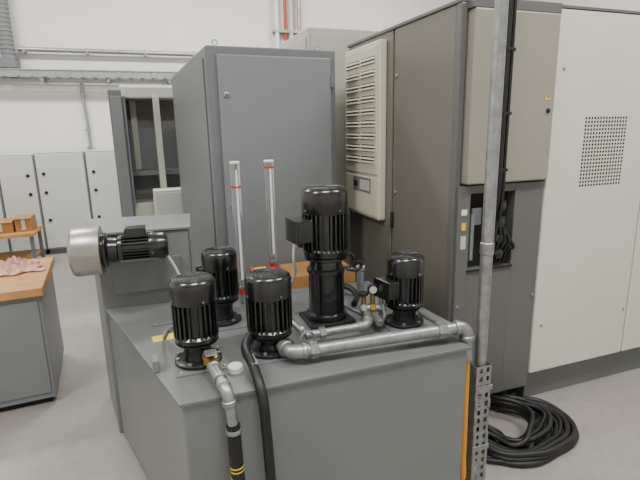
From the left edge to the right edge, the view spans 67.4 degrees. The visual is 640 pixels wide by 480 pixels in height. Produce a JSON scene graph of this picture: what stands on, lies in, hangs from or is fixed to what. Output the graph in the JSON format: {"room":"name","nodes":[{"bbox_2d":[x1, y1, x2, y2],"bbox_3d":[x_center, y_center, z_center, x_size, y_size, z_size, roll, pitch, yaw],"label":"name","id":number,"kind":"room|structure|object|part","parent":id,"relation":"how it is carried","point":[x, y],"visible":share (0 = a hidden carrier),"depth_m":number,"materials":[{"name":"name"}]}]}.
{"room":"metal workshop","nodes":[
{"label":"metal workshop","id":0,"kind":"room"},
{"bbox_2d":[0,0,453,153],"bbox_3d":[-1.946,-2.614,7.719,12.000,5.000,0.150,-6,14,-19],"label":"wall","id":1,"kind":"structure","parent":0,"point":[36,115],"depth_m":7.20,"materials":[{"name":"white paint"}]},
{"bbox_2d":[0,0,20,67],"bbox_3d":[-4.322,-3.547,6.350,0.250,2.430,0.310,-6,14,-19],"label":"ventilation duct","id":2,"kind":"object","parent":1,"relation":"attached to","point":[8,59],"visible":0.98,"depth_m":6.47,"materials":[{"name":"silver metal"}]},
{"bbox_2d":[79,83,92,149],"bbox_3d":[-3.493,-1.735,7.207,0.073,1.180,0.070,-6,14,-19],"label":"conduit","id":3,"kind":"object","parent":1,"relation":"attached to","point":[88,129],"visible":0.9,"depth_m":7.16,"materials":[{"name":"metal"}]},
{"bbox_2d":[0,68,176,83],"bbox_3d":[-4.678,-2.238,6.514,5.800,0.160,0.313,-6,14,-19],"label":"cable tray","id":4,"kind":"object","parent":1,"relation":"attached to","point":[5,73],"visible":0.79,"depth_m":6.86,"materials":[{"name":"metal"}]},
{"bbox_2d":[17,46,197,57],"bbox_3d":[-3.057,-2.778,7.107,2.460,0.080,0.130,-6,14,-19],"label":"pipe","id":5,"kind":"object","parent":1,"relation":"attached to","point":[23,49],"visible":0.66,"depth_m":7.01,"materials":[{"name":"metal"}]},
{"bbox_2d":[272,0,300,47],"bbox_3d":[-0.521,-2.721,8.074,0.490,4.990,0.138,-6,14,-19],"label":"pipes","id":6,"kind":"object","parent":1,"relation":"attached to","point":[276,31],"visible":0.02,"depth_m":7.83,"materials":[{"name":"white plastic"}]},
{"bbox_2d":[0,251,639,479],"bbox_3d":[0.072,1.029,3.096,12.000,0.100,11.200,-6,14,-19],"label":"floor","id":7,"kind":"structure","parent":0,"point":[76,435],"depth_m":2.74,"materials":[{"name":"concrete"}]},
{"bbox_2d":[0,154,11,252],"bbox_3d":[-4.710,-0.450,6.599,0.750,1.400,0.668,-6,14,-19],"label":"storage cabinet","id":8,"kind":"object","parent":7,"relation":"on","point":[5,246],"visible":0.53,"depth_m":6.51,"materials":[{"name":"grey metal"}]},
{"bbox_3d":[-4.605,-0.429,6.308,0.726,1.285,0.020,-6,14,-19],"label":"door","id":9,"kind":"part","parent":8,"relation":"part of","materials":[{"name":"grey paint"}]},
{"bbox_2d":[0,225,44,261],"bbox_3d":[-4.038,0.152,5.933,1.050,0.500,0.600,-6,14,-19],"label":"side table","id":10,"kind":"object","parent":7,"relation":"on","point":[33,253],"visible":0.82,"depth_m":5.93,"materials":[{"name":"brown wood"}]},
{"bbox_2d":[0,218,15,233],"bbox_3d":[-3.891,-0.178,5.888,0.260,0.155,0.310,-6,14,-19],"label":"cardboard box","id":11,"kind":"object","parent":10,"relation":"on","point":[7,225],"visible":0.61,"depth_m":5.80,"materials":[{"name":"brown cardboard"}]},
{"bbox_2d":[0,250,40,261],"bbox_3d":[-4.037,0.234,5.952,0.950,0.030,0.480,-6,14,-19],"label":"shelf","id":12,"kind":"object","parent":10,"relation":"attached to","point":[23,254],"depth_m":6.05,"materials":[{"name":"wood"}]},
{"bbox_2d":[13,214,36,231],"bbox_3d":[-3.677,-0.222,5.992,0.180,0.185,0.310,-6,14,-19],"label":"cardboard box","id":13,"kind":"object","parent":10,"relation":"on","point":[25,222],"visible":1,"depth_m":5.89,"materials":[{"name":"brown cardboard"}]},
{"bbox_3d":[-3.500,0.173,5.879,0.040,0.460,0.040,-6,14,-19],"label":"leg","id":14,"kind":"part","parent":10,"relation":"part of","materials":[{"name":"grey metal"}]},
{"bbox_3d":[-3.666,0.075,6.319,0.040,0.460,0.040,-6,14,-19],"label":"leg","id":15,"kind":"part","parent":10,"relation":"part of","materials":[{"name":"grey metal"}]},
{"bbox_2d":[0,153,49,255],"bbox_3d":[-4.148,-0.508,6.799,0.430,1.400,0.668,-6,14,-19],"label":"storage cabinet","id":16,"kind":"object","parent":7,"relation":"on","point":[18,176],"visible":0.71,"depth_m":6.47,"materials":[{"name":"white metal"}]},
{"bbox_2d":[0,257,63,411],"bbox_3d":[-2.544,0.665,2.974,1.620,0.770,0.810,-7,14,-23],"label":"workbench","id":17,"kind":"object","parent":7,"relation":"on","point":[31,340],"visible":1,"depth_m":2.92,"materials":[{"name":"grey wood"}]},
{"bbox_2d":[0,256,44,275],"bbox_3d":[-2.046,0.156,3.193,0.345,0.097,0.299,-11,16,-36],"label":"rag","id":18,"kind":"object","parent":17,"relation":"on","point":[13,266],"visible":1,"depth_m":3.17,"materials":[{"name":"pink fabric"}]},
{"bbox_3d":[-2.033,0.699,2.792,0.760,0.605,0.008,-7,14,-23],"label":"door panel","id":19,"kind":"part","parent":17,"relation":"part of","materials":[{"name":"grey paint"}]},
{"bbox_2d":[33,150,92,254],"bbox_3d":[-3.651,-0.569,6.974,0.610,1.420,0.668,-6,14,-19],"label":"storage cabinet","id":20,"kind":"object","parent":7,"relation":"on","point":[62,178],"visible":0.86,"depth_m":6.66,"materials":[{"name":"grey metal"}]},
{"bbox_2d":[84,149,121,218],"bbox_3d":[-3.060,-0.630,7.184,0.630,1.420,0.668,-6,14,-19],"label":"storage cabinet","id":21,"kind":"object","parent":7,"relation":"on","point":[100,163],"visible":0.56,"depth_m":6.80,"materials":[{"name":"white metal"}]},
{"bbox_2d":[85,213,192,432],"bbox_3d":[-1.021,0.461,2.865,0.604,1.155,0.505,-6,14,-19],"label":"housing","id":22,"kind":"object","parent":7,"relation":"on","point":[146,282],"visible":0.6,"depth_m":2.60,"materials":[{"name":"grey paint"}]},
{"bbox_2d":[67,225,179,276],"bbox_3d":[-0.947,0.141,2.434,0.544,0.451,0.240,-5,14,-17],"label":"motor","id":23,"kind":"object","parent":22,"relation":"attached to","point":[90,250],"visible":0.99,"depth_m":2.34,"materials":[{"name":"black paint"}]},
{"bbox_2d":[67,226,105,276],"bbox_3d":[-1.142,0.055,2.353,0.140,0.240,0.240,-5,14,-17],"label":"hood","id":24,"kind":"object","parent":23,"relation":"attached to","point":[85,245],"depth_m":2.26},
{"bbox_3d":[-1.033,-0.094,2.736,0.604,0.015,0.505,-6,14,-19],"label":"lid","id":25,"kind":"part","parent":22,"relation":"part of","materials":[{"name":"grey paint"}]},
{"bbox_3d":[-0.922,0.185,2.573,0.350,0.180,0.010,-6,14,-19],"label":"inspection door","id":26,"kind":"part","parent":22,"relation":"part of","materials":[{"name":"grey paint"}]},
{"bbox_2d":[107,85,180,216],"bbox_3d":[-1.762,-0.630,5.555,1.000,2.100,1.350,-6,14,-19],"label":"open cabinet","id":27,"kind":"object","parent":7,"relation":"on","point":[142,118],"visible":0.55,"depth_m":4.96,"materials":[{"name":"grey metal"}]},
{"bbox_3d":[-1.890,-0.881,4.763,0.020,1.050,0.050,-6,14,-19],"label":"door frame","id":28,"kind":"part","parent":27,"relation":"part of","materials":[{"name":"grey metal"}]},
{"bbox_2d":[118,85,172,100],"bbox_3d":[-1.731,-1.597,5.340,0.900,0.120,1.270,-6,14,-19],"label":"hood","id":29,"kind":"object","parent":27,"relation":"attached to","point":[125,92],"depth_m":4.70,"materials":[{"name":"grey paint"}]},
{"bbox_2d":[133,168,179,175],"bbox_3d":[-1.571,-0.744,5.165,0.840,0.050,0.250,-6,14,-19],"label":"shelf","id":30,"kind":"object","parent":27,"relation":"attached to","point":[136,171],"depth_m":5.03,"materials":[{"name":"grey metal"}]},
{"bbox_3d":[-1.663,-0.935,4.978,0.060,1.050,0.350,-6,14,-19],"label":"slide door","id":31,"kind":"part","parent":27,"relation":"part of","materials":[{"name":"beige paint"}]},
{"bbox_2d":[153,187,182,214],"bbox_3d":[-1.470,0.016,4.952,0.380,1.100,0.219,-6,14,-19],"label":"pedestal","id":32,"kind":"object","parent":7,"relation":"on","point":[166,200],"visible":0.13,"depth_m":4.75,"materials":[{"name":"grey paint"}]},
{"bbox_2d":[171,39,335,294],"bbox_3d":[-0.608,-0.333,3.956,0.833,2.194,1.834,-7,14,-22],"label":"tall cabinet","id":33,"kind":"object","parent":7,"relation":"on","point":[249,106],"visible":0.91,"depth_m":3.05,"materials":[{"name":"grey metal"}]},
{"bbox_3d":[-0.999,-0.317,3.820,0.008,1.920,1.620,-7,14,-22],"label":"panel","id":34,"kind":"part","parent":33,"relation":"part of","materials":[{"name":"grey metal"}]},
{"bbox_3d":[-0.266,-0.182,3.168,0.825,2.040,0.022,-7,14,-22],"label":"frame","id":35,"kind":"part","parent":33,"relation":"part of","materials":[{"name":"grey metal"}]},
{"bbox_3d":[-0.251,-0.183,3.150,0.730,1.930,0.022,-7,14,-22],"label":"door","id":36,"kind":"part","parent":33,"relation":"part of","materials":[{"name":"grey paint"}]},
{"bbox_2d":[106,281,470,479],"bbox_3d":[-0.240,0.746,2.347,1.469,0.800,1.100,-6,14,-19],"label":"tank","id":37,"kind":"object","parent":7,"relation":"on","point":[395,411],"visible":0.62,"depth_m":1.93,"materials":[{"name":"grey metal"}]},
{"bbox_3d":[-0.770,0.374,2.441,0.170,0.005,0.290,-6,14,-19],"label":"plate","id":38,"kind":"part","parent":37,"relation":"part of","materials":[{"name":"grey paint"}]},
{"bbox_2d":[162,272,221,370],"bbox_3d":[-0.582,0.285,2.019,0.184,0.348,0.499,-10,16,-34],"label":"pump","id":39,"kind":"object","parent":37,"relation":"on","point":[193,296],"visible":0.99,"depth_m":1.83,"materials":[{"name":"black metal"}]},
{"bbox_2d":[202,349,237,426],"bbox_3d":[-0.375,0.521,1.752,0.056,0.195,0.308,-8,15,-27],"label":"pipe","id":40,"kind":"object","parent":39,"relation":"attached to","point":[210,357],"visible":1,"depth_m":1.65,"materials":[{"name":"metal"}]},
{"bbox_3d":[-0.406,0.419,1.780,0.045,0.006,0.050,-6,14,-19],"label":"valve lever","id":41,"kind":"part","parent":40,"relation":"part of","materials":[{"name":"metal"}]},
{"bbox_2d":[225,422,244,479],"bbox_3d":[-0.249,0.961,1.722,0.150,0.658,0.058,3,14,17],"label":"hose","id":42,"kind":"object","parent":40,"relation":"attached to","point":[233,434],"visible":0.98,"depth_m":1.67,"materials":[{"name":"black rubber"}]},
{"bbox_3d":[-0.481,0.484,1.936,0.205,0.005,0.220,-6,14,-19],"label":"plate","id":43,"kind":"part","parent":37,"relation":"part of","materials":[{"name":"grey paint"}]},
{"bbox_2d":[196,246,241,326],"bbox_3d":[-0.529,0.201,2.367,0.174,0.354,0.360,-11,16,-36],"label":"pump","id":44,"kind":"object","parent":37,"relation":"on","point":[220,262],"visible":0.9,"depth_m":2.23,"materials":[{"name":"black metal"}]},
{"bbox_3d":[-0.465,0.392,2.336,0.250,0.005,0.240,-6,14,-19],"label":"plate","id":45,"kind":"part","parent":37,"relation":"part of","materials":[{"name":"grey paint"}]},
{"bbox_2d":[229,161,245,302],"bbox_3d":[-0.420,-0.029,2.478,0.052,0.745,0.052,-6,14,-19],"label":"meter","id":46,"kind":"object","parent":37,"relation":"on","point":[234,165],"visible":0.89,"depth_m":2.45,"materials":[{"name":"glass"}]},
{"bbox_2d":[250,265,265,270],"bbox_3d":[-0.327,0.234,2.571,0.085,0.196,0.036,-6,14,-19],"label":"valve","id":47,"kind":"object","parent":37,"relation":"on","point":[262,266],"visible":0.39,"depth_m":2.54,"materials":[{"name":"gold metal"}]},
{"bbox_3d":[-0.201,0.459,2.019,0.220,0.005,0.230,-6,14,-19],"label":"plate","id":48,"kind":"part","parent":37,"relation":"part of","materials":[{"name":"grey paint"}]},
{"bbox_2d":[263,160,277,267],"bbox_3d":[-0.256,-0.046,2.536,0.052,0.745,0.052,-6,14,-19],"label":"meter","id":49,"kind":"object","parent":37,"relation":"on","point":[268,164],"visible":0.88,"depth_m":2.49,"materials":[{"name":"glass"}]},
{"bbox_2d":[244,267,314,358],"bbox_3d":[-0.246,0.247,2.187,0.281,0.334,0.632,-6,14,-19],"label":"pump","id":50,"kind":"object","parent":37,"relation":"on","point":[268,292],"visible":0.96,"depth_m":1.91,"materials":[{"name":"black metal"}]},
{"bbox_2d":[241,332,275,479],"bbox_3d":[-0.215,0.822,1.860,0.113,0.847,0.394,-9,15,-30],"label":"hose","id":51,"kind":"object","parent":50,"relation":"attached to","point":[250,359],"visible":1,"depth_m":1.71,"materials":[{"name":"black rubber"}]},
{"bbox_3d":[-0.247,0.412,2.270,1.469,0.015,1.100,-6,14,-19],"label":"plate","id":52,"kind":"part","parent":37,"relation":"part of","materials":[{"name":"grey paint"}]},
{"bbox_2d":[285,185,362,329],"bbox_3d":[-0.029,0.054,2.320,0.393,0.640,0.402,-6,14,-19],"label":"pump","id":53,"kind":"object","parent":37,"relation":"on","point":[321,230],"visible":1,"depth_m":2.16,"materials":[{"name":"black metal"}]},
{"bbox_3d":[-0.127,-0.041,2.144,0.009,0.110,0.142,-7,14,-24],"label":"terminal lid","id":54,"kind":"part","parent":53,"relation":"part of","materials":[{"name":"black paint"}]},
{"bbox_3d":[-0.006,0.259,2.207,0.012,0.230,0.012,-6,14,-19],"label":"tie rod","id":55,"kind":"part","parent":53,"relation":"part of","materials":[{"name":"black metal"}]},
{"bbox_3d":[0.029,0.216,2.276,0.200,0.302,0.200,-6,14,-19],"label":"stage casing","id":56,"kind":"part","parent":53,"relation":"part of","materials":[{"name":"black paint"}]},
{"bbox_3d":[0.032,0.373,2.312,0.220,0.020,0.200,-6,14,-19],"label":"plate","id":57,"kind":"part","parent":53,"relation":"part of","materials":[{"name":"black metal"}]},
{"bbox_3d":[0.107,0.248,2.247,0.012,0.230,0.012,-6,14,-19],"label":"tie rod","id":58,"kind":"part","parent":53,"relation":"part of","materials":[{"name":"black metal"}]},
{"bbox_3d":[0.029,0.384,2.325,0.290,0.005,0.280,-6,14,-19],"label":"plate","id":59,"kind":"part","parent":37,"relation":"part of","materials":[{"name":"grey paint"}]},
{"bbox_2d":[305,310,372,339],"bbox_3d":[0.100,0.376,2.080,0.342,0.067,0.102,-8,15,-28],"label":"pipe","id":60,"kind":"object","parent":37,"relation":"on","point":[322,332],"visible":0.99,"depth_m":2.06,"materials":[{"name":"metal"}]},
{"bbox_2d":[344,283,359,306],"bbox_3d":[0.113,0.279,2.616,0.129,0.057,0.366,-11,16,-36],"label":"hose","id":61,"kind":"object","parent":37,"relation":"on","point":[348,287],"visible":0.59,"depth_m":2.54,"materials":[{"name":"black rubber"}]},
{"bbox_2d":[356,264,364,296],"bbox_3d":[0.221,0.223,2.623,0.054,0.174,0.047,-6,14,-19],"label":"pipe","id":62,"kind":"object","parent":37,"relation":"on","point":[360,274],"visible":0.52,"depth_m":2.60,"materials":[{"name":"metal"}]},
{"bbox_2d":[358,284,386,325],"bbox_3d":[0.243,0.305,2.179,0.135,0.202,0.123,-2,13,-4],"label":"valve manifold","id":63,"kind":"object","parent":37,"relation":"on","point":[372,289],"visible":0.73,"depth_m":2.19,"materials":[{"name":"metal"}]},
{"bbox_3d":[0.201,0.328,2.215,0.022,0.143,0.022,-6,14,-19],"label":"stem","id":64,"kind":"part","parent":63,"relation":"part of","materials":[{"name":"grey metal"}]},
{"bbox_3d":[0.242,0.316,2.217,0.022,0.163,0.022,-6,14,-19],"label":"stem","id":65,"kind":"part","parent":63,"relation":"part of","materials":[{"name":"gold metal"}]},
{"bbox_3d":[0.283,0.324,2.223,0.022,0.143,0.022,-6,14,-19],"label":"stem","id":66,"kind":"part","parent":63,"relation":"part of","materials":[{"name":"metal"}]},
{"bbox_2d":[276,308,474,361],"bbox_3d":[0.241,0.449,2.015,0.838,0.191,0.227,-6,14,-19],"label":"pipe","id":67,"kind":"object","parent":37,"relation":"attached to","point":[441,328],"visible":0.97,"depth_m":1.95,"materials":[{"name":"metal"}]},
{"bbox_2d":[460,362,469,479],"bbox_3d":[0.622,0.829,2.226,0.034,0.663,0.193,-6,14,-19],"label":"hose","id":68,"kind":"object","parent":67,"relation":"attached to","point":[467,375],"visible":0.4,"depth_m":2.14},
{"bbox_2d":[344,251,424,328],"bbox_3d":[0.304,0.204,2.336,0.232,0.330,0.457,-8,15,-28],"label":"pump","id":69,"kind":"object","parent":37,"relation":"on","point":[402,287],"visible":0.98,"depth_m":2.16,"materials":[{"name":"black metal"}]},
{"bbox_3d":[0.277,0.222,2.160,0.007,0.088,0.114,-9,15,-29],"label":"terminal lid","id":70,"kind":"part","parent":69,"relation":"part of","materials":[{"name":"black paint"}]},
{"bbox_3d":[0.392,0.390,2.267,0.210,0.005,0.220,-6,14,-19],"label":"plate","id":71,"kind":"part","parent":37,"relation":"part of","materials":[{"name":"grey paint"}]},
{"bbox_2d":[279,261,355,288],"bbox_3d":[-0.016,0.555,3.176,0.420,0.790,0.300,-6,14,-19],"label":"cardboard box","id":72,"kind":"object","parent":7,"relation":"on","point":[301,280],"visible":0.15,"depth_m":3.01,"materials":[{"name":"brown cardboard"}]},
{"bbox_2d":[280,27,379,264],"bbox_3d":[0.190,-0.582,4.459,0.860,2.420,0.829,-6,14,-19],"label":"tall cabinet","id":73,"kind":"object","parent":7,"relation":"on","point":[332,39],"visible":0.2,"depth_m":3.85,"materials":[{"name":"beige metal"}]},
{"bbox_3d":[0.330,-0.551,4.089,0.810,2.240,0.016,-6,14,-19],"label":"door","id":74,"kind":"part","parent":73,"relation":"part of","materials":[{"name":"grey paint"}]},
{"bbox_2d":[465,0,508,479],"bbox_3d":[0.685,-1.273,1.717,0.105,4.980,0.110,-6,14,-19],"label":"post","id":75,"kind":"object","parent":7,"relation":"on","point":[480,386],"visible":0.99,"depth_m":2.02,"materials":[{"name":"metal"}]},
{"bbox_2d":[347,0,639,395],"bbox_3d":[1.944,-0.357,3.682,3.230,2.260,1.579,-6,14,-19],"label":"enclosure","id":76,"kind":"object","parent":7,"relation":"on","point":[565,296],"visible":0.71,"depth_m":2.67,"materials":[{"name":"metal"}]},
{"bbox_2d":[345,39,386,220],"bbox_3d":[0.298,-0.733,3.302,0.075,1.130,0.540,-6,14,-19],"label":"air conditioning unit","id":77,"kind":"object","parent":76,"relation":"attached to","point":[366,65],"visible":0.97,"depth_m":3.19,"materials":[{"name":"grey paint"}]},
{"bbox_3d":[0.290,-0.388,3.344,0.001,0.100,0.280,-6,14,-19],"label":"rating plate","id":78,"kind":"part","parent":77,"relation":"part of","materials":[{"name":"white plastic"}]},
{"bbox_3d":[0.355,-0.322,3.407,0.024,2.060,0.655,-6,14,-19],"label":"door","id":79,"kind":"part","parent":76,"relation":"part of","materials":[{"name":"beige metal"}]},
{"bbox_3d":[0.464,-0.129,3.095,0.018,0.100,0.020,-6,14,-19],"label":"door handle","id":80,"kind":"part","parent":76,"relation":"part of","materials":[{"name":"black plastic"}]},
{"bbox_3d":[0.581,-0.189,2.810,0.024,2.060,0.610,-6,14,-19],"label":"door","id":81,"kind":"part","parent":76,"relation":"part of","materials":[{"name":"grey metal"}]},
{"bbox_3d":[0.698,-0.112,2.511,0.036,2.080,0.040,-6,14,-19],"label":"corner post","id":82,"kind":"part","parent":76,"relation":"part of","materials":[{"name":"grey metal"}]},
{"bbox_2d":[471,208,481,224],"bbox_3d":[0.822,-0.123,2.527,0.060,0.090,0.012,-6,14,-19],"label":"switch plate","id":83,"kind":"object","parent":76,"relation":"attached to","point":[476,213],"depth_m":2.52,"materials":[{"name":"white plastic"}]},
{"bbox_3d":[0.921,0.154,2.607,0.297,0.010,0.010,-6,14,-19],"label":"opening trim","id":84,"kind":"part","parent":76,"relation":"part of","materials":[{"name":"grey metal"}]},
{"bbox_3d":[0.962,-0.714,2.449,0.515,0.830,0.090,-6,14,-19],"label":"panel","id":85,"kind":"part","parent":76,"relation":"part of","materials":[{"name":"beige metal"}]},
{"bbox_3d":[1.577,-0.223,2.780,0.745,2.020,0.030,-6,14,-19],"label":"white panel","id":86,"kind":"part","parent":76,"relation":"part of","materials":[{"name":"white metal"}]},
{"bbox_3d":[2.396,-1.338,3.004,2.645,0.013,0.332,-6,14,-19],"label":"white trim","id":87,"kind":"part","parent":76,"relation":"part of","materials":[{"name":"white metal"}]},
{"bbox_3d":[2.284,-0.296,3.031,0.738,2.020,0.030,-6,14,-19],"label":"white panel","id":88,"kind":"part","parent":76,"relation":"part of","materials":[{"name":"white metal"}]},
{"bbox_2d":[475,390,578,467],"bbox_3d":[0.947,0.972,2.741,0.777,0.138,0.835,-6,14,-19],"label":"cable bundle","id":89,"kind":"object","parent":7,"relation":"on","point":[538,446],"visible":0.71,"depth_m":2.49,"materials":[{"name":"black rubber"}]},
{"bbox_2d":[535,0,639,10],"bbox_3d":[5.692,-2.058,4.616,0.150,5.000,11.350,-6,14,-19],"label":"wall","id":90,"kind":"structure","parent":0,"point":[633,5],"depth_m":7.45,"materials":[{"name":"white paint"}]}
]}

